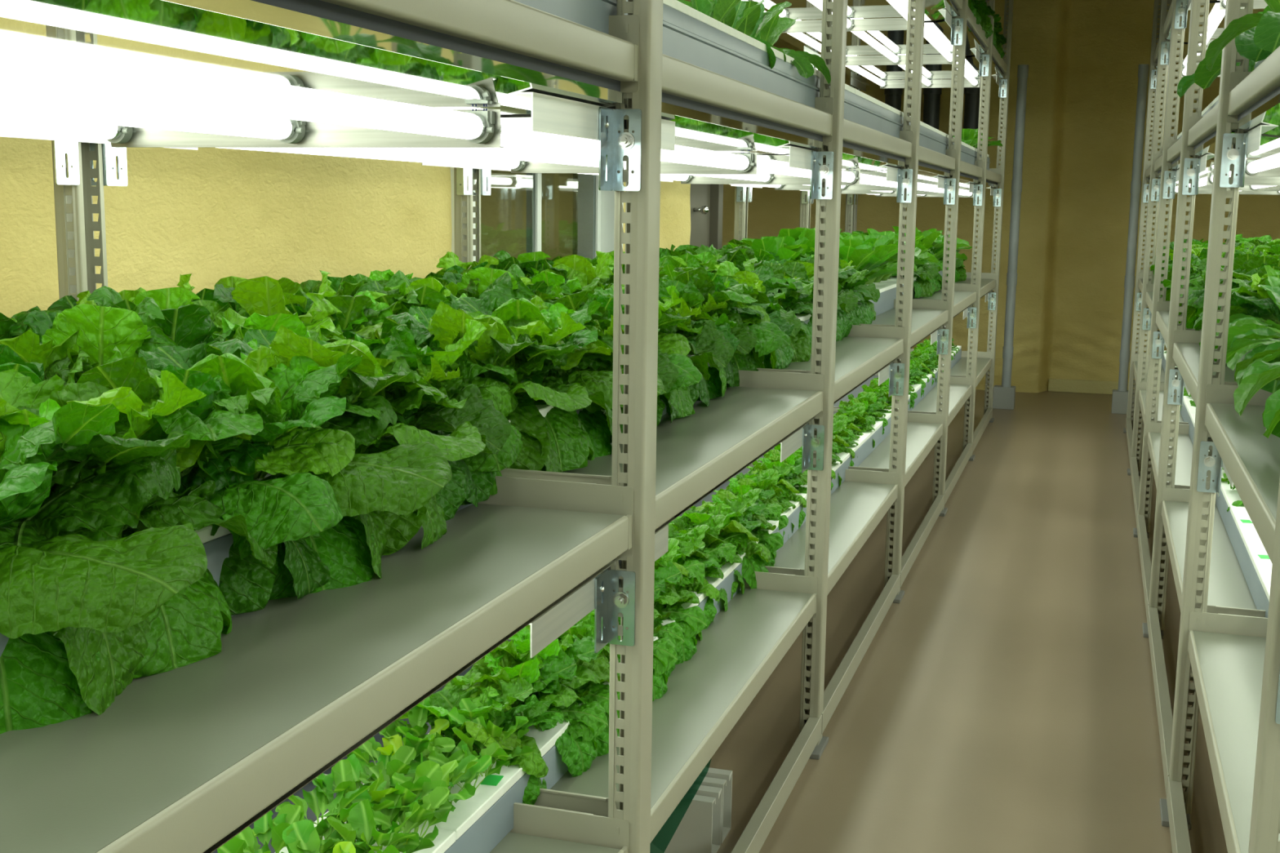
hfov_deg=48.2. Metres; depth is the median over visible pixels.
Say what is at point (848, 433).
lettuce
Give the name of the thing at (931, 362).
lettuce
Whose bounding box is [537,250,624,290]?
lettuce
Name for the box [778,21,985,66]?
tube light
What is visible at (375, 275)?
lettuce
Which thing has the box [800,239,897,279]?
leaf
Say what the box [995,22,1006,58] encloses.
lettuce
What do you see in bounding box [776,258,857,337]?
lettuce
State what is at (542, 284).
lettuce
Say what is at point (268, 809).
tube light
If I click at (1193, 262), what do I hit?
lettuce
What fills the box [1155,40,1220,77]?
tube light
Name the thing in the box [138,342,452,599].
lettuce
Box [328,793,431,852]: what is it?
seedling
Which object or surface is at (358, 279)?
lettuce
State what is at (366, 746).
seedling
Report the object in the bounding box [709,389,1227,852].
floor
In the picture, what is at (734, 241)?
lettuce
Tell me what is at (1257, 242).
lettuce
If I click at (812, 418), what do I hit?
tube light
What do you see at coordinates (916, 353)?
lettuce
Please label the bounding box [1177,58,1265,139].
trough
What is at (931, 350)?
lettuce
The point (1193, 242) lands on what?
lettuce
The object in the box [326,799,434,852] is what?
seedling
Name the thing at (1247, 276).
lettuce
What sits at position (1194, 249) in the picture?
lettuce
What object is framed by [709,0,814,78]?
leaf
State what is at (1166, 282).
lettuce
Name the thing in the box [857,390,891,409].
lettuce
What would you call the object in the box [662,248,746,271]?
lettuce
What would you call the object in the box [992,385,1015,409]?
block
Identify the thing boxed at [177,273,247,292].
lettuce
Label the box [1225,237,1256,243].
lettuce
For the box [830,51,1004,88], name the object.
tube light
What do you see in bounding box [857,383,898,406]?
lettuce
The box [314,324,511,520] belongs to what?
lettuce
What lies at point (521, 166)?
socket
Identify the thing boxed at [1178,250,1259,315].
lettuce
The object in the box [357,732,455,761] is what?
seedling
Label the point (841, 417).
lettuce
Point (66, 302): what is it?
lettuce
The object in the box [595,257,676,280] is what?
lettuce
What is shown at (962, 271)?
lettuce
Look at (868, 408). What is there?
lettuce
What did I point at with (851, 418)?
lettuce
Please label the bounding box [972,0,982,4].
lettuce
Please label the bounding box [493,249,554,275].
lettuce
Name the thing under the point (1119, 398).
block
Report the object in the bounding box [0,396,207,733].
lettuce
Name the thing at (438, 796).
seedling
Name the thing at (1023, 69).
drain pipe
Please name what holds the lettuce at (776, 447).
in the trough at (478, 823)
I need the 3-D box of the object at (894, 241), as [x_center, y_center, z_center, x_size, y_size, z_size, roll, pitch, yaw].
[0.917,-0.675,5.700,0.448,0.205,0.356,4,9,21]
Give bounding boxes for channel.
[664,785,721,852]
[700,768,732,844]
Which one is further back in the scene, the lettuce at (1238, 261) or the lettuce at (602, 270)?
the lettuce at (1238, 261)
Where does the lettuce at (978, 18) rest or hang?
in the trough
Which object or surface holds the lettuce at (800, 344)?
in the trough at (216, 547)
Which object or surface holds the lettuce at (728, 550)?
in the trough at (478, 823)
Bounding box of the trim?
[1048,378,1134,394]
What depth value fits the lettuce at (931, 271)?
6.36 m
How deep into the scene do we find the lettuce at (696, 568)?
2.76 m
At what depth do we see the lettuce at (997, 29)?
7.00 m
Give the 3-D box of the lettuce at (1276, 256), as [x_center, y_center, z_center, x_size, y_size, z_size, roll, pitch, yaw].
[2.445,-0.578,5.323,0.302,0.164,0.307,9,12,43]
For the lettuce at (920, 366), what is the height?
0.138 m
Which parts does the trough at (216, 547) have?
foam panel, foam panel, foam panel, foam panel, foam panel, foam panel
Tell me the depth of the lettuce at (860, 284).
4.70 m
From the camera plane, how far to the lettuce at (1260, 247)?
5.75 m
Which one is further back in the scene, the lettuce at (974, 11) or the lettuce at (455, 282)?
the lettuce at (974, 11)
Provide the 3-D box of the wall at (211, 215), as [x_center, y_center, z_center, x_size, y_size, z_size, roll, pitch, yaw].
[-1.276,-0.581,1.939,0.160,2.900,9.440,4,9,17]
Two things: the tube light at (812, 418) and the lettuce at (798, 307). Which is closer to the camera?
the tube light at (812, 418)
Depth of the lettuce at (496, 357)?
1.97 m
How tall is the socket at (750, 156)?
0.040 m
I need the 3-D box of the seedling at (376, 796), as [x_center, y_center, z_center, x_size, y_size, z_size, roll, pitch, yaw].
[-0.325,0.450,1.771,0.160,0.084,0.145,3,9,12]
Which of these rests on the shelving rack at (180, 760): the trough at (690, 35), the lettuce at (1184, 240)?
the trough at (690, 35)
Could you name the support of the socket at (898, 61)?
attached to the tube light at (883, 47)
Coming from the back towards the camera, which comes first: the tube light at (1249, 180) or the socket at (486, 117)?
the tube light at (1249, 180)
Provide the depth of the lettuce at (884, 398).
5.37 m
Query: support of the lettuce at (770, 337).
in the trough at (216, 547)
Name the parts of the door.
frame, panel, knob, frame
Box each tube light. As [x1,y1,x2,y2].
[0,0,626,147]
[133,102,825,174]
[203,557,621,852]
[525,146,906,185]
[654,416,816,533]
[692,165,951,191]
[741,0,958,32]
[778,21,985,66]
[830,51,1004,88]
[833,357,897,404]
[840,175,978,195]
[875,182,998,197]
[910,324,944,348]
[952,303,973,318]
[1147,177,1279,194]
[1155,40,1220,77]
[1156,168,1279,191]
[1166,2,1264,50]
[1169,155,1279,185]
[1191,130,1279,177]
[1219,0,1267,9]
[1234,93,1279,135]
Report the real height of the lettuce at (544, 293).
0.184 m
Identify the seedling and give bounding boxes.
[217,826,271,852]
[243,804,304,852]
[251,780,372,847]
[273,802,352,852]
[281,827,375,852]
[282,819,355,852]
[303,759,403,839]
[314,753,431,802]
[319,752,458,831]
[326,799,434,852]
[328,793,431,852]
[346,734,434,782]
[355,786,455,846]
[356,745,416,788]
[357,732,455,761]
[378,697,449,756]
[385,742,465,800]
[389,754,492,803]
[395,718,452,741]
[427,740,510,789]
[447,696,533,750]
[448,715,533,776]
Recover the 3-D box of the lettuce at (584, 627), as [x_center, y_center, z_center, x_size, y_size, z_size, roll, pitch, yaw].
[-0.102,0.389,2.342,0.207,0.185,0.228,6,10,29]
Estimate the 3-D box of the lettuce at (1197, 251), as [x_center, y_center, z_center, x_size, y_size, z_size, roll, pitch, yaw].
[2.200,-0.584,5.533,0.302,0.225,0.338,-2,9,-19]
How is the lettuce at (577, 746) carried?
in the trough at (478, 823)
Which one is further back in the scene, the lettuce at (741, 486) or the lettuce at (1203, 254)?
the lettuce at (1203, 254)
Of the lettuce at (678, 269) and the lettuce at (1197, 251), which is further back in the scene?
the lettuce at (1197, 251)
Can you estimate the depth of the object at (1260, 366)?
2.38 m
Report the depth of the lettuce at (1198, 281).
4.60 m
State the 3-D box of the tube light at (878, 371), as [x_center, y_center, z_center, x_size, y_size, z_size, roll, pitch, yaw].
[0.188,-0.096,3.745,0.780,0.070,1.425,4,9,17]
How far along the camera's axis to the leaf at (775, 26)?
2.90 m
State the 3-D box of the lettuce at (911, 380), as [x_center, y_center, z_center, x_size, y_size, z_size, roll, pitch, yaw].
[1.099,-0.175,6.128,0.171,0.129,0.175,5,10,26]
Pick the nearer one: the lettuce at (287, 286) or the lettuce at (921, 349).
the lettuce at (287, 286)
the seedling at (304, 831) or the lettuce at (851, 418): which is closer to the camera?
the seedling at (304, 831)
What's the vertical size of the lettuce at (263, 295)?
0.225 m
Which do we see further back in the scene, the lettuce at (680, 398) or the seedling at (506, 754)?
the lettuce at (680, 398)
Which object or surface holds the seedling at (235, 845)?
on the trough at (478, 823)
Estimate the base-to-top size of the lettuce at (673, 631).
0.192 m
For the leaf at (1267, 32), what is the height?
0.226 m
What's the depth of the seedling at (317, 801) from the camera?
1.71 m
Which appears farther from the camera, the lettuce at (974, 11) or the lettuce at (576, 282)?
the lettuce at (974, 11)
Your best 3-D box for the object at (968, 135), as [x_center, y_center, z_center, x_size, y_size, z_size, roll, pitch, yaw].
[1.656,-1.456,7.296,0.230,0.125,0.290,3,9,13]
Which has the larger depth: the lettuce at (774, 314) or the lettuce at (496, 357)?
the lettuce at (774, 314)
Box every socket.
[106,125,133,143]
[279,120,306,143]
[465,108,495,143]
[511,160,525,170]
[682,174,692,182]
[737,151,754,172]
[762,173,773,182]
[846,18,853,30]
[846,169,858,183]
[892,54,900,63]
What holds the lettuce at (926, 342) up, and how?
in the trough at (478, 823)
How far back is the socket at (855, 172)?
4.14 m
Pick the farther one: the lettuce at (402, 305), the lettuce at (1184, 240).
the lettuce at (1184, 240)
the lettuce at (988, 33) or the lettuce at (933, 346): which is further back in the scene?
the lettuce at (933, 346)
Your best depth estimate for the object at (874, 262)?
4.99 m
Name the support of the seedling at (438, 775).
on the trough at (478, 823)
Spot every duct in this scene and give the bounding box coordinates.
[884,88,902,111]
[923,87,942,129]
[963,80,980,148]
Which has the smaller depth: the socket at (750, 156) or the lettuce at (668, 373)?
the lettuce at (668, 373)
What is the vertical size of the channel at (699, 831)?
0.115 m
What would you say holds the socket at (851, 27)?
attached to the tube light at (864, 15)
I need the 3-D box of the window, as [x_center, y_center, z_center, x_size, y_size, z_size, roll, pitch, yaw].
[-0.318,-1.016,4.658,0.110,1.250,1.390,4,9,17]
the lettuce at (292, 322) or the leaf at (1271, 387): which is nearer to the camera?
the lettuce at (292, 322)
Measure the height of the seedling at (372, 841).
0.074 m
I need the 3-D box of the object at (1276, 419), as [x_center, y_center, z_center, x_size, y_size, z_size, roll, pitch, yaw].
[1.044,-0.073,1.922,0.366,0.226,0.375,6,10,29]
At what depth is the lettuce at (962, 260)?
7.64 m
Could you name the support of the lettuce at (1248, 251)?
in the trough
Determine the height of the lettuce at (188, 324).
0.252 m
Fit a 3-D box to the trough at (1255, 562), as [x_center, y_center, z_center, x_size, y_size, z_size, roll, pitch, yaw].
[1.918,0.081,4.622,0.200,0.073,6.251,4,9,17]
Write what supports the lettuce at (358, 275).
in the trough
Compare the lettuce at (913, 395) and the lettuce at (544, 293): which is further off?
the lettuce at (913, 395)
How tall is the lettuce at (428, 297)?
0.206 m
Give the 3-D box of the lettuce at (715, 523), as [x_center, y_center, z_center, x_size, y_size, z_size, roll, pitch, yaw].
[0.133,0.277,3.099,0.205,0.169,0.226,6,10,29]
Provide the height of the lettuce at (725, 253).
0.166 m
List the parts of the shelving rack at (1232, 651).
floor rail, floor rail, shelf, plate, shelf, shelf, post, floor rail, plate, shelf, plate, shelf, plate, panel, plate, post, shelf, panel, shelf, floor rail, post, panel, shelf, plate, plate, plate, shelf, panel, shelf, panel, plate, shelf, support arm, floor rail, post, plate, plate, shelf, plate, support arm, plate, support arm, plate, shelf, shelf, panel, support arm, panel, post, shelf, plate, plate, support arm, plate, plate, panel, plate, plate, shelf, panel, shelf, support arm, post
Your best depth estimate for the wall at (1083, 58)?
9.29 m
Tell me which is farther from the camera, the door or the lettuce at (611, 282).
the door
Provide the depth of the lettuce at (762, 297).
3.45 m
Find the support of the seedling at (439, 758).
on the trough at (478, 823)
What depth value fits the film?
2.51 m
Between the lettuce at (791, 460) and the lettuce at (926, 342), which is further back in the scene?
the lettuce at (926, 342)
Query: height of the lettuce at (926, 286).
0.224 m
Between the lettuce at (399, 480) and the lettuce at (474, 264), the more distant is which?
the lettuce at (474, 264)
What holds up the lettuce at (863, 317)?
in the trough at (216, 547)
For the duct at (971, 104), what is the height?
1.478 m
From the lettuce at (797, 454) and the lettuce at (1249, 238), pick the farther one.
the lettuce at (1249, 238)
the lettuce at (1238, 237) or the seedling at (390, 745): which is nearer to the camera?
the seedling at (390, 745)
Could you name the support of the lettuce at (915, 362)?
in the trough at (478, 823)
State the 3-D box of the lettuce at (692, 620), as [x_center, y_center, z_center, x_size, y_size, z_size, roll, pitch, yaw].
[-0.017,0.337,2.678,0.224,0.199,0.244,-8,12,-43]
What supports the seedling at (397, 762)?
on the trough at (478, 823)
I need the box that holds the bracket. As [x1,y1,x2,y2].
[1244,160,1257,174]
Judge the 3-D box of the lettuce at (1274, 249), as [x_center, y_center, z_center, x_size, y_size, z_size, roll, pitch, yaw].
[2.473,-0.620,5.457,0.322,0.155,0.328,-1,9,-14]
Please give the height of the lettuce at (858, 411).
0.141 m
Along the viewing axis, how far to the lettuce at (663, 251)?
4.29 m
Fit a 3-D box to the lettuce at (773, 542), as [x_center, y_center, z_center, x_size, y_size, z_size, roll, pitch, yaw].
[0.213,0.241,3.332,0.196,0.172,0.214,-4,10,-30]
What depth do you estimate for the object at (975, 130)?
7.49 m
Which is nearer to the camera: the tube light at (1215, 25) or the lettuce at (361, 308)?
the lettuce at (361, 308)
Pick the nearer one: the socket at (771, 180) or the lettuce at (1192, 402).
the socket at (771, 180)
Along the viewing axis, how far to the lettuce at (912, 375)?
6.24 m
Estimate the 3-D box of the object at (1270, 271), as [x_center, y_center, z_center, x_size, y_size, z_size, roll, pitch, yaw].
[1.449,-0.261,3.212,0.318,0.200,0.326,-5,10,-33]
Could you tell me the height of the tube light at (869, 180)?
0.069 m
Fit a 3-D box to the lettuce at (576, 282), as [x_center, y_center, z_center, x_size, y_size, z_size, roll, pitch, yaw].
[-0.192,-0.235,3.040,0.312,0.213,0.356,-4,10,-26]
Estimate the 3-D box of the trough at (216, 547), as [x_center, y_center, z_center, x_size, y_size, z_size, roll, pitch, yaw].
[0.505,-0.326,4.359,0.178,0.092,7.711,4,9,17]
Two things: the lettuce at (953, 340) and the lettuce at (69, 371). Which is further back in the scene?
the lettuce at (953, 340)
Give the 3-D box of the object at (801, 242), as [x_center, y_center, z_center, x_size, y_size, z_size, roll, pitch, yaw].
[0.480,-0.575,5.059,0.356,0.193,0.357,-6,11,-36]
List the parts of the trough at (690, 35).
foam panel, foam panel, foam panel, foam panel, foam panel, foam panel, foam panel, foam panel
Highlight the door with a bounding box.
[689,183,723,249]
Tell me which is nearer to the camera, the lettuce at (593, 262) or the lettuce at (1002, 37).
the lettuce at (593, 262)
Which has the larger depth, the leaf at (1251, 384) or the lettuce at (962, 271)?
the lettuce at (962, 271)
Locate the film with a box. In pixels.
[649,758,711,852]
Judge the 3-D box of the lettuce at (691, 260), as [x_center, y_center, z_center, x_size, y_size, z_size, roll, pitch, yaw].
[0.101,-0.385,3.917,0.352,0.183,0.344,-2,9,-20]
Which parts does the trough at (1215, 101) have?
foam panel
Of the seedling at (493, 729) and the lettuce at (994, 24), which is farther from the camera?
the lettuce at (994, 24)
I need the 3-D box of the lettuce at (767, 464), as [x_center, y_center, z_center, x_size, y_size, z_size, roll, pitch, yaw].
[0.376,0.160,3.876,0.179,0.156,0.195,-3,9,-21]
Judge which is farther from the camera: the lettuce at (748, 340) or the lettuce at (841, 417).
the lettuce at (841, 417)
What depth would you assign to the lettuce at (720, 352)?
2.77 m
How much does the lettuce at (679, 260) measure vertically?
0.188 m
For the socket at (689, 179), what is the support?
attached to the tube light at (769, 166)
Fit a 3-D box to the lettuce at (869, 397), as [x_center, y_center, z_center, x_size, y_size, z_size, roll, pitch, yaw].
[0.819,-0.049,5.266,0.176,0.153,0.194,4,9,19]
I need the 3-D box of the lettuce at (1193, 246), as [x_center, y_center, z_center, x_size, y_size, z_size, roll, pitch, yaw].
[2.435,-0.685,6.209,0.303,0.221,0.339,-4,10,-29]
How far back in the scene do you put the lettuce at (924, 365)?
6.65 m
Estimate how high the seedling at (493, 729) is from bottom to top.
0.086 m
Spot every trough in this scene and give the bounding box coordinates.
[0,270,942,657]
[279,345,961,852]
[514,0,990,170]
[1161,350,1272,617]
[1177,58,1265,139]
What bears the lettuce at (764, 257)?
in the trough
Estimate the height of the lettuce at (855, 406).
0.136 m
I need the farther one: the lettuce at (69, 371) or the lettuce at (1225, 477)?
the lettuce at (1225, 477)
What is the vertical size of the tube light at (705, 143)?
0.069 m
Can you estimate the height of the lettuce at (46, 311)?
0.200 m
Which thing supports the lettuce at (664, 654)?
in the trough at (478, 823)
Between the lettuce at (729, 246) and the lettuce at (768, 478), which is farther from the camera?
the lettuce at (729, 246)
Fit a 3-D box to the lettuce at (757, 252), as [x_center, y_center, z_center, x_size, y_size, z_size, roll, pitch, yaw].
[0.390,-0.503,4.790,0.336,0.189,0.365,1,9,-1]
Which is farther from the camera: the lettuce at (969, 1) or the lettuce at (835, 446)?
the lettuce at (969, 1)
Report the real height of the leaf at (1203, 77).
0.272 m
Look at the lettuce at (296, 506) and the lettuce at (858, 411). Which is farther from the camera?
the lettuce at (858, 411)
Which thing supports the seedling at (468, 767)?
on the trough at (478, 823)
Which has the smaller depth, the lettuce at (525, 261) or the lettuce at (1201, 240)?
the lettuce at (525, 261)
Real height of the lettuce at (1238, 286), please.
0.225 m
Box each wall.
[0,0,690,317]
[722,0,1279,392]
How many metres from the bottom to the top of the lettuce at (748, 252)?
0.195 m
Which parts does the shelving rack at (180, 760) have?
post, support arm, panel, shelf, support arm, post, plate, plate, shelf, panel, plate, plate, support arm, support arm, plate, post, support arm, panel, panel, shelf, shelf, shelf, post, support arm, floor rail, plate, plate, plate, plate, support arm, support arm, post, plate, post, plate, plate, panel, plate, panel, post, support arm, floor rail, shelf, shelf, plate, shelf, plate, plate, plate, support arm, support arm, panel, post, panel, plate, plate, plate, floor rail, plate, shelf, shelf, plate, shelf, support arm, panel, support arm, panel, support arm, post, plate, shelf, plate, plate, floor rail, shelf, plate, shelf, shelf, support arm, panel, shelf, support arm, panel, support arm, post, plate, floor rail, shelf, shelf, support arm, shelf, plate, support arm, shelf, support arm, post, plate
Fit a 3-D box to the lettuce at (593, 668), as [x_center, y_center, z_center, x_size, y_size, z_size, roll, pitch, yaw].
[-0.149,0.403,2.242,0.230,0.200,0.250,-4,10,-30]
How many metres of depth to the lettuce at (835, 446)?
4.30 m
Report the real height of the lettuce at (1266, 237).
0.194 m
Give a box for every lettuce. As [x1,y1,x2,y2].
[0,297,178,372]
[0,305,40,339]
[0,343,93,391]
[0,368,277,679]
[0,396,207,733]
[10,310,62,319]
[47,287,146,311]
[76,346,355,615]
[86,285,253,348]
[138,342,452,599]
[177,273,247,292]
[191,288,228,308]
[192,299,335,348]
[206,324,485,555]
[213,270,382,342]
[277,277,328,299]
[282,289,393,339]
[294,288,433,337]
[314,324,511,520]
[321,275,385,298]
[350,275,386,295]
[354,273,443,285]
[354,318,522,505]
[355,280,467,310]
[368,266,480,285]
[380,301,591,472]
[382,270,515,311]
[388,265,473,276]
[399,677,564,804]
[424,251,513,278]
[441,263,535,299]
[441,640,608,777]
[450,294,664,457]
[466,311,622,471]
[469,261,543,277]
[489,624,620,756]
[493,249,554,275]
[520,276,556,303]
[528,263,623,294]
[535,283,571,300]
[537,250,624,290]
[539,289,678,443]
[547,286,702,426]
[551,255,598,266]
[558,608,620,684]
[586,250,625,262]
[591,263,625,284]
[593,289,710,418]
[594,275,733,413]
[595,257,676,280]
[600,270,613,289]
[605,617,677,702]
[622,280,739,400]
[653,560,706,664]
[653,582,684,677]
[654,537,705,640]
[658,264,791,386]
[659,247,670,257]
[661,253,719,273]
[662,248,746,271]
[666,244,697,256]
[667,494,770,589]
[668,524,736,611]
[671,256,708,271]
[671,514,747,599]
[672,536,721,629]
[673,244,698,251]
[674,266,683,271]
[681,248,758,271]
[684,273,756,387]
[689,490,783,566]
[692,250,718,272]
[694,244,768,271]
[702,488,782,558]
[713,478,788,537]
[715,260,811,362]
[721,275,800,368]
[721,276,794,368]
[722,238,750,248]
[723,244,737,248]
[723,249,761,262]
[725,469,795,531]
[728,462,806,528]
[746,455,807,493]
[747,448,807,485]
[750,271,822,331]
[752,248,795,261]
[754,262,813,348]
[755,283,787,313]
[756,254,777,262]
[757,446,802,463]
[760,258,853,341]
[763,445,837,489]
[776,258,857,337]
[777,441,842,485]
[781,262,841,337]
[799,255,879,324]
[806,256,865,324]
[810,254,875,320]
[823,253,872,324]
[831,435,843,458]
[832,422,854,466]
[833,406,875,448]
[833,414,859,439]
[833,414,863,435]
[833,420,858,457]
[834,402,875,426]
[838,398,888,434]
[839,391,885,417]
[848,391,891,417]
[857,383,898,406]
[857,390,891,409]
[860,378,909,404]
[873,377,917,408]
[875,371,917,388]
[890,265,926,297]
[909,362,928,395]
[909,366,925,397]
[910,344,938,359]
[910,347,937,365]
[910,348,938,361]
[910,353,936,382]
[910,355,935,386]
[910,359,928,376]
[910,361,929,382]
[911,349,943,380]
[913,274,933,297]
[913,341,943,358]
[915,339,953,360]
[916,263,938,292]
[924,250,941,293]
[927,248,942,291]
[928,246,948,289]
[928,337,959,351]
[937,257,960,282]
[948,243,966,280]
[955,257,963,281]
[968,0,971,8]
[970,2,976,16]
[971,0,995,38]
[971,1,992,31]
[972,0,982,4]
[974,10,981,24]
[982,0,1000,44]
[993,22,998,45]
[993,26,1002,48]
[995,22,1006,57]
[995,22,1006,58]
[995,31,1002,53]
[1149,238,1204,279]
[1150,243,1208,290]
[1153,244,1208,297]
[1160,240,1208,276]
[1162,252,1245,287]
[1163,244,1202,268]
[1165,245,1242,300]
[1167,246,1235,273]
[1167,247,1207,280]
[1168,239,1195,264]
[1178,246,1253,306]
[1178,249,1269,324]
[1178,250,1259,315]
[1180,248,1267,288]
[1186,253,1257,328]
[1186,254,1271,323]
[1189,248,1244,279]
[1189,392,1195,406]
[1193,255,1276,330]
[1194,259,1249,328]
[1198,266,1279,346]
[1201,263,1279,319]
[1213,272,1279,361]
[1219,259,1279,304]
[1221,473,1228,481]
[1223,233,1245,244]
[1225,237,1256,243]
[1226,500,1242,511]
[1227,480,1235,489]
[1235,234,1273,246]
[1237,238,1279,248]
[1244,244,1271,255]
[1249,239,1279,251]
[1262,244,1279,255]
[1271,253,1279,260]
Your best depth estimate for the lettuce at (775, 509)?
3.42 m
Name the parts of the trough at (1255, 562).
foam panel, foam panel, foam panel, foam panel, foam panel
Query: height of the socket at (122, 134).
0.037 m
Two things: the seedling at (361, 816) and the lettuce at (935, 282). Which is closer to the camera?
the seedling at (361, 816)
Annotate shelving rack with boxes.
[0,0,1013,852]
[1123,0,1279,852]
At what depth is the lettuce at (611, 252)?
4.07 m
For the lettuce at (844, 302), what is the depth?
4.19 m
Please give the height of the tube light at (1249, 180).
0.069 m
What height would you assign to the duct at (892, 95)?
1.478 m
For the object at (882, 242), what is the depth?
5.38 m
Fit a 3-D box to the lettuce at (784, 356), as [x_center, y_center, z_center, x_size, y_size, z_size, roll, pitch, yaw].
[0.222,-0.253,3.432,0.311,0.221,0.348,-3,10,-22]
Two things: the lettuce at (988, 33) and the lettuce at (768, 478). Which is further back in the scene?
the lettuce at (988, 33)
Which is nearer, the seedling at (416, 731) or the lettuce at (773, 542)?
the seedling at (416, 731)
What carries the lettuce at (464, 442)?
in the trough at (216, 547)
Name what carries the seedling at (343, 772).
on the trough at (478, 823)
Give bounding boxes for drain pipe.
[849,194,857,231]
[1001,64,1028,387]
[1117,63,1149,391]
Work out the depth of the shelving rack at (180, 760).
1.83 m
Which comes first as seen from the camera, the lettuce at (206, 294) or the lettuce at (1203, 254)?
the lettuce at (206, 294)
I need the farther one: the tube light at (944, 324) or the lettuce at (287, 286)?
the tube light at (944, 324)
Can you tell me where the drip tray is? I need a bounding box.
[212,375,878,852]
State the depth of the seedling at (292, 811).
1.63 m
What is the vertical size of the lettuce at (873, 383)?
0.147 m
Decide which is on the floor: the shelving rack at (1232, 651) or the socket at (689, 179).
the shelving rack at (1232, 651)
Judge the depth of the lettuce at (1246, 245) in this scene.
6.15 m
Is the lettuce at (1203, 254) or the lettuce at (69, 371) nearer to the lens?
the lettuce at (69, 371)
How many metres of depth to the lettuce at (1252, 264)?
3.84 m
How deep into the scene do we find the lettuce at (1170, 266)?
5.81 m
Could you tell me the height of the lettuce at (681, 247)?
0.168 m
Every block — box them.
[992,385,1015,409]
[1111,389,1133,414]
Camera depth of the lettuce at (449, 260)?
3.13 m
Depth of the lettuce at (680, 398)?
2.62 m
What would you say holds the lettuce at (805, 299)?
in the trough at (216, 547)
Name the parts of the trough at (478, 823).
foam panel, foam panel, foam panel, foam panel, foam panel, foam panel, foam panel, foam panel, foam panel, foam panel, foam panel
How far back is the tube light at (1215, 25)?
5.50 m
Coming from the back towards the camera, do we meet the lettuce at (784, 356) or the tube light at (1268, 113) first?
the lettuce at (784, 356)
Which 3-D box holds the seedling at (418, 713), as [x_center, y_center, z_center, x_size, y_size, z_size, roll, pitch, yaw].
[-0.305,0.426,1.935,0.099,0.081,0.148,-1,9,-12]
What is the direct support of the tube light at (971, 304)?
attached to the shelving rack at (180, 760)
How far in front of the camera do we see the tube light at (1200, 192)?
7.34 m
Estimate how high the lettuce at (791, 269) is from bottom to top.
0.224 m
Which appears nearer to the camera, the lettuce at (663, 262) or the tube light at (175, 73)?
the tube light at (175, 73)
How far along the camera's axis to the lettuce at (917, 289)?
6.14 m
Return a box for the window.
[450,167,623,261]
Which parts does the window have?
pane, sash, pane, sash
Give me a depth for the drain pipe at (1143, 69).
8.34 m
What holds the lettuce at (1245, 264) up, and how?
in the trough
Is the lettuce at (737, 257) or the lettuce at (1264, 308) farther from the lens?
the lettuce at (737, 257)
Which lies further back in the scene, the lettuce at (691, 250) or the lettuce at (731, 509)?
the lettuce at (691, 250)
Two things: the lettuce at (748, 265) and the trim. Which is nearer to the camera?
the lettuce at (748, 265)
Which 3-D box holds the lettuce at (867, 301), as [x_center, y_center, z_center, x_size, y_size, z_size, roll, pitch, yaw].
[0.640,-0.466,4.813,0.308,0.213,0.253,2,9,5]
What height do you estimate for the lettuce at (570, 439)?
0.224 m
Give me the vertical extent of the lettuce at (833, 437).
0.129 m

